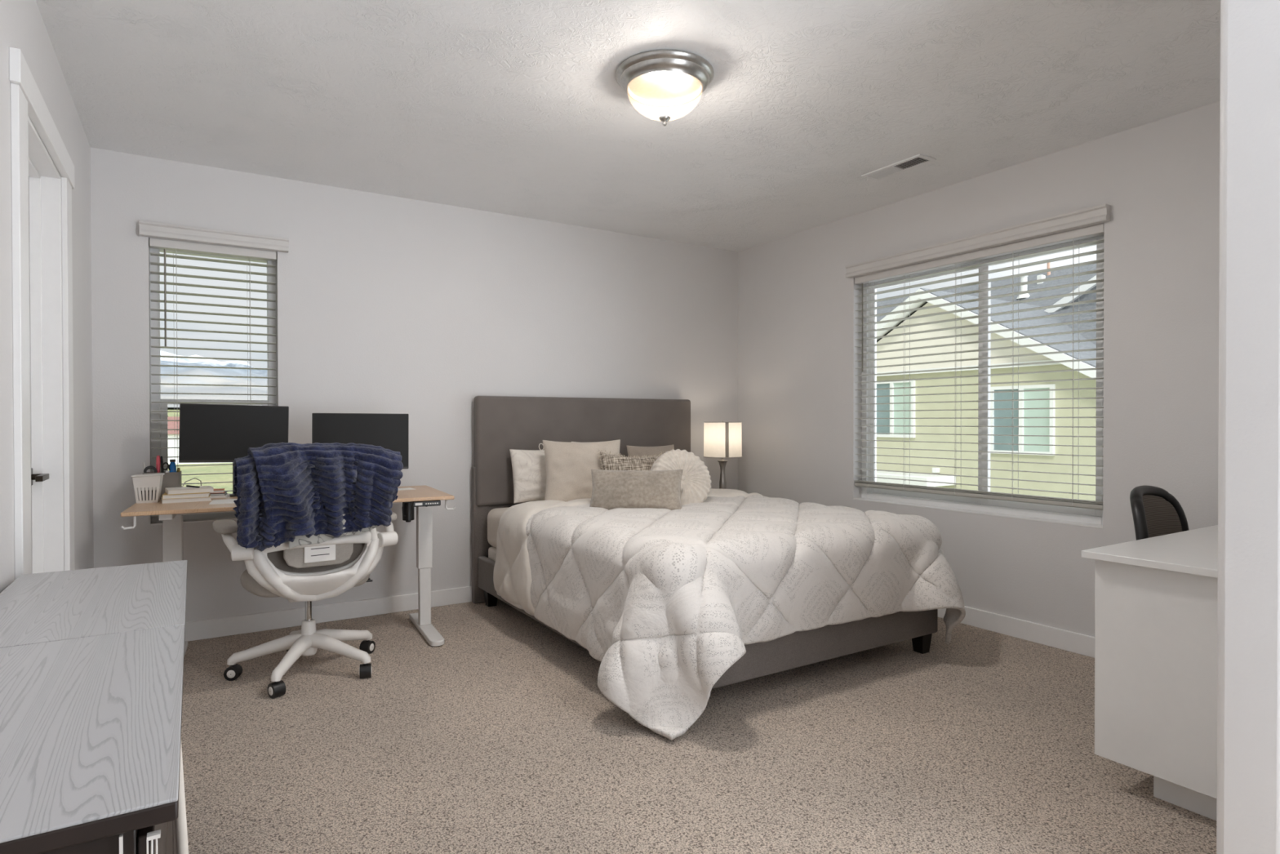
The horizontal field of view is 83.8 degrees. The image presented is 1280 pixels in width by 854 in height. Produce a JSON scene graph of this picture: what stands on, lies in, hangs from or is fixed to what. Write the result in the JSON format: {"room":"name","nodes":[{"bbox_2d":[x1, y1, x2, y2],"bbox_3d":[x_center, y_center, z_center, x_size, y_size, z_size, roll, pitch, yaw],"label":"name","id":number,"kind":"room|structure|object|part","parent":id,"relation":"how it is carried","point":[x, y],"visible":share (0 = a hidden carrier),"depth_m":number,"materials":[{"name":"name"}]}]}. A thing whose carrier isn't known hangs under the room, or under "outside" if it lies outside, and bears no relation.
{"room":"bedroom","nodes":[
{"label":"bedroom","id":0,"kind":"room"},
{"bbox_2d":[31,467,48,485],"bbox_3d":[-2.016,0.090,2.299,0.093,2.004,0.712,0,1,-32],"label":"door handle","id":1,"kind":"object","parent":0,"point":[37,477],"depth_m":2.54,"materials":[{"name":"metal"}]},
{"bbox_2d":[0,0,93,592],"bbox_3d":[-1.478,-0.110,1.455,0.140,2.440,4.600,0,1,-32],"label":"wall","id":2,"kind":"structure","parent":0,"point":[22,26],"depth_m":2.40,"materials":[{"name":"paint"}]},
{"bbox_2d":[8,46,75,579],"bbox_3d":[-2.000,0.044,2.317,0.159,2.120,1.035,0,1,-32],"label":"door","id":3,"kind":"structure","parent":2,"relation":"attached to","point":[42,196],"depth_m":2.60,"materials":[{"name":"paint"}]},
{"bbox_2d":[90,147,737,622],"bbox_3d":[-0.975,-0.135,4.567,4.298,2.440,0.140,0,1,-32],"label":"wall","id":4,"kind":"structure","parent":0,"point":[385,304],"depth_m":4.24,"materials":[{"name":"paint"}]},
{"bbox_2d":[150,516,237,524],"bbox_3d":[-2.221,0.486,3.750,0.575,0.007,0.077,0,1,-32],"label":"trim","id":5,"kind":"structure","parent":4,"relation":"attached to","point":[229,517],"depth_m":3.69,"materials":[{"name":"paint"}]},
{"bbox_2d":[149,246,276,522],"bbox_3d":[-2.259,-0.230,3.803,0.575,1.435,0.060,0,1,-32],"label":"window","id":6,"kind":"structure","parent":4,"relation":"in","point":[156,314],"depth_m":3.67,"materials":[{"name":"white plastic"}]},
{"bbox_2d":[138,220,288,516],"bbox_3d":[-2.200,-0.283,3.724,0.663,1.463,0.107,0,1,-32],"label":"window blind","id":7,"kind":"object","parent":6,"relation":"attached to","point":[146,228],"visible":0.7,"depth_m":3.70,"materials":[{"name":"white plastic"}]},
{"bbox_3d":[-2.377,-0.236,3.643,0.002,1.339,0.002,0,1,-32],"label":"lift cord","id":8,"kind":"part","parent":7,"relation":"part of","materials":[{"name":"white fabric"}]},
{"bbox_3d":[-2.366,-0.234,3.649,0.002,1.343,0.057,0,1,-32],"label":"ladder cord","id":9,"kind":"part","parent":7,"relation":"part of","materials":[{"name":"white fabric"}]},
{"bbox_3d":[-2.097,-0.238,3.818,0.002,1.339,0.002,0,1,-32],"label":"lift cord","id":10,"kind":"part","parent":7,"relation":"part of","materials":[{"name":"white fabric"}]},
{"bbox_3d":[-2.087,-0.236,3.824,0.002,1.343,0.057,0,1,-32],"label":"ladder cord","id":11,"kind":"part","parent":7,"relation":"part of","materials":[{"name":"white fabric"}]},
{"bbox_3d":[-2.255,0.150,3.799,0.491,0.591,0.025,0,1,-32],"label":"sash","id":12,"kind":"part","parent":6,"relation":"part of","materials":[{"name":"white plastic"}]},
{"bbox_2d":[184,586,471,641],"bbox_3d":[-0.932,1.037,4.511,4.018,0.097,0.014,0,1,-32],"label":"baseboard","id":13,"kind":"structure","parent":4,"relation":"attached to","point":[256,622],"depth_m":3.97,"materials":[{"name":"paint"}]},
{"bbox_2d":[35,0,1220,251],"bbox_3d":[0.244,-1.402,2.608,4.298,0.120,4.740,0,1,-32],"label":"ceiling","id":14,"kind":"structure","parent":0,"point":[517,108],"depth_m":2.89,"materials":[{"name":"white paint"}]},
{"bbox_2d":[615,48,714,126],"bbox_3d":[0.094,-1.244,2.715,0.374,0.198,0.374,0,1,-32],"label":"ceiling light","id":15,"kind":"object","parent":14,"relation":"attached to","point":[663,77],"visible":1,"depth_m":2.66,"materials":[{"name":"silver metal"}]},
{"bbox_2d":[861,153,936,180],"bbox_3d":[1.341,-1.339,3.718,0.132,0.026,0.364,0,1,-32],"label":"ceiling vent","id":16,"kind":"object","parent":14,"relation":"in","point":[913,162],"visible":1,"depth_m":3.70,"materials":[{"name":"white plastic"}]},
{"bbox_2d":[181,598,1216,853],"bbox_3d":[0.223,1.158,2.612,4.358,0.120,4.740,0,1,-32],"label":"floor","id":17,"kind":"structure","parent":0,"point":[501,736],"depth_m":2.40,"materials":[{"name":"carpet"}]},
{"bbox_2d":[0,624,184,853],"bbox_3d":[-0.864,0.755,1.002,0.376,0.714,0.779,0,1,-32],"label":"desk","id":18,"kind":"object","parent":17,"relation":"on","point":[91,726],"visible":1,"depth_m":0.90,"materials":[{"name":"grey wood"}]},
{"bbox_3d":[-0.730,0.534,1.085,0.015,0.195,0.747,0,1,-32],"label":"drawer","id":19,"kind":"part","parent":18,"relation":"part of","materials":[{"name":"brown wood"}]},
{"bbox_3d":[-0.729,0.739,1.087,0.015,0.195,0.747,0,1,-32],"label":"drawer","id":20,"kind":"part","parent":18,"relation":"part of","materials":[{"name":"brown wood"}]},
{"bbox_2d":[0,560,187,853],"bbox_3d":[-1.281,0.751,1.669,0.376,0.714,0.785,0,1,-32],"label":"desk","id":21,"kind":"object","parent":17,"relation":"on","point":[62,605],"visible":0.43,"depth_m":1.61,"materials":[{"name":"grey wood"}]},
{"bbox_3d":[-1.280,0.396,1.666,0.374,0.004,0.785,0,1,-32],"label":"panel","id":22,"kind":"part","parent":21,"relation":"part of","materials":[{"name":"grey wood"}]},
{"bbox_3d":[-1.146,0.940,1.754,0.015,0.195,0.753,0,1,-32],"label":"drawer","id":23,"kind":"part","parent":21,"relation":"part of","materials":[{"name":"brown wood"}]},
{"bbox_2d":[174,744,188,853],"bbox_3d":[-0.674,0.769,1.067,0.047,0.684,0.017,0,1,-32],"label":"pole","id":24,"kind":"object","parent":17,"relation":"on","point":[181,833],"visible":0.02,"depth_m":1.06,"materials":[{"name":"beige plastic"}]},
{"bbox_2d":[120,484,455,657],"bbox_3d":[-1.685,0.718,3.556,1.382,0.744,0.680,0,1,-28],"label":"desk","id":25,"kind":"object","parent":17,"relation":"on","point":[424,497],"visible":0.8,"depth_m":3.55,"materials":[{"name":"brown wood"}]},
{"bbox_2d":[130,473,164,503],"bbox_3d":[-2.283,0.284,3.313,0.117,0.129,0.117,0,1,-28],"label":"basket","id":26,"kind":"object","parent":25,"relation":"on","point":[153,482],"visible":0.99,"depth_m":3.28,"materials":[{"name":"white plastic"}]},
{"bbox_2d":[141,489,155,500],"bbox_3d":[-2.283,0.319,3.315,0.060,0.051,0.046,0,1,-28],"label":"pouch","id":27,"kind":"object","parent":26,"relation":"in","point":[144,490],"visible":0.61,"depth_m":3.30,"materials":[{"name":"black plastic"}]},
{"bbox_2d":[142,471,182,498],"bbox_3d":[-2.333,0.283,3.488,0.150,0.128,0.101,0,1,-28],"label":"desk organizer","id":28,"kind":"object","parent":25,"relation":"on","point":[171,479],"visible":0.33,"depth_m":3.46,"materials":[{"name":"grey plastic"}]},
{"bbox_2d":[143,466,157,472],"bbox_3d":[-2.369,0.216,3.454,0.054,0.057,0.029,0,1,-32],"label":"tape roll","id":29,"kind":"object","parent":28,"relation":"in","point":[147,468],"visible":0.66,"depth_m":3.45,"materials":[{"name":"black plastic"}]},
{"bbox_2d":[155,455,160,472],"bbox_3d":[-2.349,0.241,3.480,0.017,0.202,0.022,0,0,13],"label":"marker","id":30,"kind":"object","parent":28,"relation":"in","point":[157,459],"visible":0.43,"depth_m":3.48,"materials":[{"name":"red plastic"}]},
{"bbox_2d":[160,456,164,472],"bbox_3d":[-2.334,0.242,3.493,0.024,0.199,0.011,0,0,8],"label":"pen","id":31,"kind":"object","parent":28,"relation":"in","point":[162,458],"visible":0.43,"depth_m":3.49,"materials":[{"name":"black plastic"}]},
{"bbox_2d":[161,462,170,472],"bbox_3d":[-2.309,0.251,3.494,0.023,0.159,0.056,0,1,38],"label":"scissors","id":32,"kind":"object","parent":28,"relation":"in","point":[163,464],"visible":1,"depth_m":3.49,"materials":[{"name":"black plastic"}]},
{"bbox_2d":[168,458,176,471],"bbox_3d":[-2.298,0.251,3.510,0.030,0.185,0.030,0,1,-32],"label":"bottle","id":33,"kind":"object","parent":28,"relation":"in","point":[172,467],"visible":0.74,"depth_m":3.50,"materials":[{"name":"blue plastic"}]},
{"bbox_2d":[161,495,211,503],"bbox_3d":[-2.139,0.339,3.368,0.195,0.018,0.150,0,1,-35],"label":"book","id":34,"kind":"object","parent":25,"relation":"on","point":[199,499],"visible":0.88,"depth_m":3.31,"materials":[{"name":"white paper"}]},
{"bbox_2d":[162,492,210,498],"bbox_3d":[-2.142,0.320,3.378,0.185,0.020,0.150,0,1,-29],"label":"folder","id":35,"kind":"object","parent":34,"relation":"on","point":[165,495],"visible":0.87,"depth_m":3.32,"materials":[{"name":"paper"}]},
{"bbox_2d":[164,485,214,494],"bbox_3d":[-2.144,0.299,3.400,0.185,0.020,0.145,0,1,-38],"label":"notebook","id":36,"kind":"object","parent":35,"relation":"on","point":[183,490],"visible":1,"depth_m":3.36,"materials":[{"name":"white paper"}]},
{"bbox_2d":[186,484,199,488],"bbox_3d":[-2.146,0.285,3.426,0.125,0.008,0.008,0,1,35],"label":"pen","id":37,"kind":"object","parent":36,"relation":"on","point":[190,486],"visible":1,"depth_m":3.42,"materials":[{"name":"black plastic"}]},
{"bbox_2d":[181,477,201,487],"bbox_3d":[-2.251,0.300,3.570,0.012,0.088,0.181,0,0,2],"label":"cord","id":38,"kind":"object","parent":25,"relation":"on","point":[193,477],"visible":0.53,"depth_m":3.59,"materials":[{"name":"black plastic"}]},
{"bbox_2d":[210,493,228,497],"bbox_3d":[-2.113,0.342,3.538,0.120,0.010,0.120,0,1,-26],"label":"book","id":39,"kind":"object","parent":25,"relation":"on","point":[226,495],"visible":0.37,"depth_m":3.50,"materials":[{"name":"paper"}]},
{"bbox_2d":[209,491,227,495],"bbox_3d":[-2.115,0.332,3.542,0.110,0.010,0.100,0,0,-24],"label":"book","id":40,"kind":"object","parent":39,"relation":"on","point":[225,492],"visible":0.34,"depth_m":3.51,"materials":[{"name":"white paper"}]},
{"bbox_2d":[209,488,225,493],"bbox_3d":[-2.118,0.318,3.547,0.095,0.016,0.080,0,1,-27],"label":"notebook","id":41,"kind":"object","parent":40,"relation":"on","point":[220,490],"visible":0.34,"depth_m":3.53,"materials":[{"name":"beige paper"}]},
{"bbox_2d":[208,498,237,504],"bbox_3d":[-1.861,0.347,3.366,0.280,0.002,0.200,0,1,-26],"label":"paper sheet","id":42,"kind":"object","parent":25,"relation":"on","point":[228,500],"visible":0.36,"depth_m":3.31,"materials":[{"name":"white paper"}]},
{"bbox_2d":[178,403,288,497],"bbox_3d":[-2.020,0.116,3.564,0.476,0.460,0.092,0,1,-32],"label":"monitor","id":43,"kind":"object","parent":25,"relation":"on","point":[209,433],"visible":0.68,"depth_m":3.50,"materials":[{"name":"black plastic"}]},
{"bbox_2d":[311,413,408,468],"bbox_3d":[-1.493,0.135,3.823,0.480,0.417,0.092,0,1,-25],"label":"monitor","id":44,"kind":"object","parent":25,"relation":"on","point":[388,431],"visible":0.46,"depth_m":3.79,"materials":[{"name":"black plastic"}]},
{"bbox_2d":[398,487,413,490],"bbox_3d":[-1.308,0.342,3.925,0.120,0.002,0.100,0,1,-36],"label":"paper sheet","id":45,"kind":"object","parent":25,"relation":"on","point":[408,488],"visible":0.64,"depth_m":3.94,"materials":[{"name":"white paper"}]},
{"bbox_3d":[-1.228,0.433,3.781,0.067,0.140,0.070,0,1,-28],"label":"motor","id":46,"kind":"part","parent":25,"relation":"part of","materials":[{"name":"black plastic"}]},
{"bbox_3d":[-1.059,0.378,3.537,0.135,0.027,0.040,0,1,-28],"label":"control panel","id":47,"kind":"part","parent":25,"relation":"part of","materials":[{"name":"black plastic"}]},
{"bbox_2d":[212,511,398,698],"bbox_3d":[-1.505,0.592,3.226,0.752,1.012,0.628,0,1,-35],"label":"desk chair","id":48,"kind":"object","parent":17,"relation":"on","point":[307,573],"visible":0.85,"depth_m":3.05,"materials":[{"name":"white plastic"}]},
{"bbox_3d":[-1.647,0.475,2.920,0.090,0.114,0.264,-1,1,-42],"label":"armrest","id":49,"kind":"part","parent":48,"relation":"part of","materials":[{"name":"white plastic"}]},
{"bbox_3d":[-1.508,0.671,3.233,0.524,0.090,0.490,0,1,-35],"label":"seat","id":50,"kind":"part","parent":48,"relation":"part of","materials":[{"name":"plastic"}]},
{"bbox_2d":[232,442,403,551],"bbox_3d":[-1.309,0.277,2.949,0.651,0.431,0.227,0,1,-33],"label":"throw blanket","id":51,"kind":"object","parent":48,"relation":"on","point":[284,491],"visible":1,"depth_m":2.90,"materials":[{"name":"blue fabric"}]},
{"bbox_3d":[-1.367,0.362,3.029,0.487,0.551,0.072,0,1,-35],"label":"frame","id":52,"kind":"part","parent":48,"relation":"part of","materials":[{"name":"white plastic"}]},
{"bbox_2d":[288,513,377,549],"bbox_3d":[-1.282,0.426,2.995,0.350,0.138,0.027,0,1,-35],"label":"cloth","id":53,"kind":"object","parent":48,"relation":"hanging from","point":[300,540],"visible":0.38,"depth_m":2.96,"materials":[{"name":"white fabric"}]},
{"bbox_3d":[-1.168,0.472,3.256,0.090,0.114,0.264,0,1,-28],"label":"armrest","id":54,"kind":"part","parent":48,"relation":"part of","materials":[{"name":"white plastic"}]},
{"bbox_2d":[471,395,937,688],"bbox_3d":[0.221,0.449,3.944,1.640,1.278,2.148,0,1,-32],"label":"bed","id":55,"kind":"object","parent":17,"relation":"on","point":[502,424],"visible":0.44,"depth_m":4.41,"materials":[{"name":"grey fabric"}]},
{"bbox_3d":[-0.907,1.036,4.346,0.072,0.100,0.072,0,1,-32],"label":"leg","id":56,"kind":"part","parent":55,"relation":"part of","materials":[{"name":"black paint"}]},
{"bbox_2d":[488,546,496,560],"bbox_3d":[0.217,0.794,3.921,1.465,0.116,2.010,0,1,-32],"label":"box spring","id":57,"kind":"object","parent":55,"relation":"on","point":[491,550],"visible":0.12,"depth_m":4.32,"materials":[{"name":"white fabric"}]},
{"bbox_2d":[487,507,508,547],"bbox_3d":[0.221,0.616,3.912,1.495,0.236,2.032,0,1,-32],"label":"mattress","id":58,"kind":"object","parent":57,"relation":"on","point":[494,516],"visible":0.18,"depth_m":4.27,"materials":[{"name":"white fabric"}]},
{"bbox_2d":[509,448,546,503],"bbox_3d":[-0.596,0.298,4.450,0.420,0.325,0.172,0,1,-28],"label":"pillow","id":59,"kind":"object","parent":58,"relation":"on","point":[528,466],"visible":0.49,"depth_m":4.35,"materials":[{"name":"white fabric"}]},
{"bbox_2d":[626,444,674,457],"bbox_3d":[0.089,0.279,4.810,0.360,0.315,0.145,0,1,-26],"label":"pillow","id":60,"kind":"object","parent":58,"relation":"on","point":[633,451],"visible":0.27,"depth_m":4.77,"materials":[{"name":"beige fabric"}]},
{"bbox_2d":[493,488,965,739],"bbox_3d":[0.395,0.743,3.632,2.017,0.668,1.940,0,1,-32],"label":"comforter","id":61,"kind":"object","parent":58,"relation":"on","point":[667,601],"visible":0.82,"depth_m":2.96,"materials":[{"name":"beige fabric"}]},
{"bbox_2d":[538,439,620,502],"bbox_3d":[-0.351,0.272,4.263,0.498,0.388,0.241,0,0,-10],"label":"cushion","id":62,"kind":"object","parent":61,"relation":"on","point":[569,465],"visible":0.62,"depth_m":4.19,"materials":[{"name":"beige fabric"}]},
{"bbox_2d":[597,448,674,470],"bbox_3d":[-0.008,0.281,4.168,0.478,0.316,0.162,0,0,-12],"label":"cushion","id":63,"kind":"object","parent":61,"relation":"on","point":[609,462],"visible":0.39,"depth_m":4.14,"materials":[{"name":"fabric"}]},
{"bbox_2d":[589,469,683,510],"bbox_3d":[-0.021,0.346,3.880,0.512,0.225,0.175,0,0,1],"label":"cushion","id":64,"kind":"object","parent":61,"relation":"on","point":[611,489],"visible":0.85,"depth_m":3.82,"materials":[{"name":"beige fabric"}]},
{"bbox_2d":[649,448,711,505],"bbox_3d":[0.230,0.306,4.092,0.365,0.358,0.236,0,0,-22],"label":"cushion","id":65,"kind":"object","parent":61,"relation":"on","point":[695,481],"visible":0.59,"depth_m":4.06,"materials":[{"name":"white fabric"}]},
{"bbox_3d":[-0.434,0.896,3.530,0.045,0.192,2.047,0,1,-32],"label":"rail","id":66,"kind":"part","parent":55,"relation":"part of","materials":[{"name":"grey fabric"}]},
{"bbox_3d":[-0.326,0.143,4.816,1.622,0.678,0.070,0,1,-32],"label":"headboard","id":67,"kind":"part","parent":55,"relation":"part of","materials":[{"name":"grey fabric"}]},
{"bbox_3d":[0.765,0.899,3.047,1.565,0.194,0.046,0,1,-32],"label":"foot rail","id":68,"kind":"part","parent":55,"relation":"part of","materials":[{"name":"grey fabric"}]},
{"bbox_3d":[1.364,1.040,3.462,0.072,0.100,0.072,0,1,-32],"label":"leg","id":69,"kind":"part","parent":55,"relation":"part of","materials":[{"name":"black paint"}]},
{"bbox_2d":[1081,524,1217,820],"bbox_3d":[2.031,0.737,2.320,1.290,0.722,0.500,0,1,-32],"label":"desk","id":70,"kind":"object","parent":17,"relation":"on","point":[1156,597],"depth_m":2.05,"materials":[{"name":"white laminate"}]},
{"bbox_2d":[1129,484,1189,540],"bbox_3d":[2.118,0.664,2.648,0.498,0.861,0.529,0,1,-36],"label":"chair","id":71,"kind":"object","parent":17,"relation":"on","point":[1156,512],"visible":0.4,"depth_m":2.85,"materials":[{"name":"black plastic"}]},
{"bbox_3d":[0.674,0.794,5.193,0.410,0.565,0.400,0,1,-32],"label":"nightstand","id":72,"kind":"object","parent":17,"relation":"on","visible":0},
{"bbox_2d":[703,421,742,488],"bbox_3d":[0.593,0.235,5.115,0.277,0.555,0.277,0,1,-32],"label":"table lamp","id":73,"kind":"object","parent":72,"relation":"on","point":[722,439],"visible":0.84,"depth_m":5.00,"materials":[{"name":"fabric"}]},
{"bbox_3d":[0.592,0.089,5.113,0.272,0.248,0.272,0,1,-32],"label":"lamp shade","id":74,"kind":"part","parent":73,"relation":"part of","materials":[{"name":"fabric"}]},
{"bbox_2d":[737,101,1220,636],"bbox_3d":[1.859,-0.135,3.959,0.140,2.440,3.900,0,1,-32],"label":"wall","id":75,"kind":"structure","parent":0,"point":[1159,180],"depth_m":3.54,"materials":[{"name":"paint"}]},
{"bbox_2d":[853,497,1102,528],"bbox_3d":[1.803,0.467,3.992,0.077,0.007,1.490,0,1,-32],"label":"trim","id":76,"kind":"structure","parent":75,"relation":"attached to","point":[1055,521],"depth_m":3.85,"materials":[{"name":"paint"}]},
{"bbox_2d":[861,235,1103,524],"bbox_3d":[1.860,-0.244,4.023,0.060,1.427,1.490,0,1,-32],"label":"window","id":77,"kind":"structure","parent":75,"relation":"in","point":[1029,509],"depth_m":3.93,"materials":[{"name":"white plastic"}]},
{"bbox_2d":[844,204,1110,510],"bbox_3d":[1.776,-0.322,3.971,0.107,1.418,1.548,0,1,-32],"label":"window blind","id":78,"kind":"object","parent":77,"relation":"attached to","point":[1100,214],"visible":0.97,"depth_m":3.82,"materials":[{"name":"white plastic"}]},
{"bbox_3d":[1.466,-0.275,4.514,0.057,1.292,0.002,0,1,-32],"label":"ladder cord","id":79,"kind":"part","parent":78,"relation":"part of","materials":[{"name":"white fabric"}]},
{"bbox_3d":[1.598,-0.276,4.303,0.002,1.288,0.002,0,1,28],"label":"lift cord","id":80,"kind":"part","parent":78,"relation":"part of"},
{"bbox_3d":[1.604,-0.274,4.293,0.057,1.292,0.002,0,1,-32],"label":"ladder cord","id":81,"kind":"part","parent":78,"relation":"part of","materials":[{"name":"white fabric"}]},
{"bbox_3d":[1.778,-0.274,4.015,0.002,1.288,0.002,0,1,28],"label":"lift cord","id":82,"kind":"part","parent":78,"relation":"part of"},
{"bbox_3d":[1.785,-0.272,4.005,0.057,1.292,0.002,0,1,-32],"label":"ladder cord","id":83,"kind":"part","parent":78,"relation":"part of","materials":[{"name":"white fabric"}]},
{"bbox_3d":[1.799,0.375,3.989,0.055,0.024,1.482,0,1,-32],"label":"rail","id":84,"kind":"part","parent":78,"relation":"part of","materials":[{"name":"white plastic"}]},
{"bbox_3d":[1.954,-0.272,3.736,0.002,1.288,0.002,0,1,28],"label":"lift cord","id":85,"kind":"part","parent":78,"relation":"part of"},
{"bbox_3d":[1.960,-0.270,3.726,0.057,1.292,0.002,0,1,-32],"label":"ladder cord","id":86,"kind":"part","parent":78,"relation":"part of","materials":[{"name":"white fabric"}]},
{"bbox_3d":[2.113,-0.270,3.482,0.002,1.288,0.002,0,1,28],"label":"lift cord","id":87,"kind":"part","parent":78,"relation":"part of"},
{"bbox_3d":[2.119,-0.268,3.471,0.057,1.292,0.002,0,1,-32],"label":"ladder cord","id":88,"kind":"part","parent":78,"relation":"part of","materials":[{"name":"white fabric"}]},
{"bbox_2d":[937,605,1094,657],"bbox_3d":[1.744,1.036,4.010,0.014,0.097,3.676,0,1,-32],"label":"baseboard","id":89,"kind":"structure","parent":75,"relation":"attached to","point":[1073,642],"depth_m":3.62,"materials":[{"name":"paint"}]},
{"bbox_2d":[1216,0,1279,853],"bbox_3d":[1.998,-0.119,1.921,1.790,2.440,0.120,0,1,-32],"label":"wall","id":90,"kind":"structure","parent":0,"point":[1248,802],"depth_m":1.45,"materials":[{"name":"paint"}]},
{"label":"outside","id":91,"kind":"structure","parent":0,"visible":0},
{"bbox_2d":[167,407,232,493],"bbox_3d":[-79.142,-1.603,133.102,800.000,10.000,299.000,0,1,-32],"label":"ground","id":92,"kind":"structure","parent":91,"point":[202,468],"depth_m":59.39,"materials":[{"name":"green plant"}]},
{"bbox_2d":[167,416,232,464],"bbox_3d":[-50.400,1.359,75.014,18.000,4.900,7.200,0,1,-32],"label":"house","id":93,"kind":"structure","parent":92,"relation":"on","point":[171,424],"depth_m":73.23,"materials":[{"name":"white"}]},
{"bbox_2d":[876,262,1096,500],"bbox_3d":[12.855,-0.364,19.048,14.400,9.020,22.000,0,1,-32],"label":"neighbor house","id":94,"kind":"structure","parent":92,"relation":"on","point":[1086,451],"depth_m":16.20,"materials":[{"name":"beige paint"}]},
{"bbox_3d":[6.162,-0.455,18.117,0.020,1.280,0.530,0,1,-32],"label":"pane","id":95,"kind":"part","parent":94,"relation":"part of","materials":[{"name":"teal glass"}]},
{"bbox_2d":[893,382,911,435],"bbox_3d":[6.489,-0.451,17.596,0.020,1.280,0.540,0,1,-32],"label":"blind","id":96,"kind":"object","parent":94,"relation":"hanging from","point":[896,384],"depth_m":17.63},
{"bbox_2d":[932,467,940,472],"bbox_3d":[6.956,1.014,16.772,0.130,0.120,0.130,0,1,-32],"label":"wall lamp","id":97,"kind":"object","parent":94,"relation":"on","point":[934,469],"depth_m":16.72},
{"bbox_3d":[6.831,-1.326,16.843,0.060,0.100,6.400,0,1,-32],"label":"band trim","id":98,"kind":"part","parent":94,"relation":"part of","materials":[{"name":"white wood"}]},
{"bbox_3d":[7.896,-0.151,15.353,0.020,1.310,0.580,0,1,-32],"label":"pane","id":99,"kind":"part","parent":94,"relation":"part of","materials":[{"name":"glass"}]},
{"bbox_2d":[1016,275,1029,299],"bbox_3d":[11.003,-4.012,20.459,0.400,0.680,0.400,0,1,-32],"label":"vent","id":100,"kind":"object","parent":94,"relation":"attached to","point":[1024,287],"depth_m":20.38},
{"bbox_2d":[1023,387,1049,452],"bbox_3d":[8.242,-0.147,14.802,0.020,1.310,0.560,0,1,-32],"label":"blind","id":101,"kind":"object","parent":94,"relation":"hanging from","point":[1033,394],"depth_m":14.81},
{"bbox_2d":[1036,275,1045,284],"bbox_3d":[11.765,-4.307,20.934,0.200,0.280,0.160,0,1,-32],"label":"vent","id":102,"kind":"object","parent":94,"relation":"attached to","point":[1039,277],"depth_m":20.86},
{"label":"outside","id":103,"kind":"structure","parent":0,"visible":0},
{"bbox_2d":[160,350,267,407],"bbox_3d":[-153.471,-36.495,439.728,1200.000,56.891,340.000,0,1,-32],"label":"mountain","id":104,"kind":"structure","parent":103,"point":[164,361],"depth_m":347.89}
]}

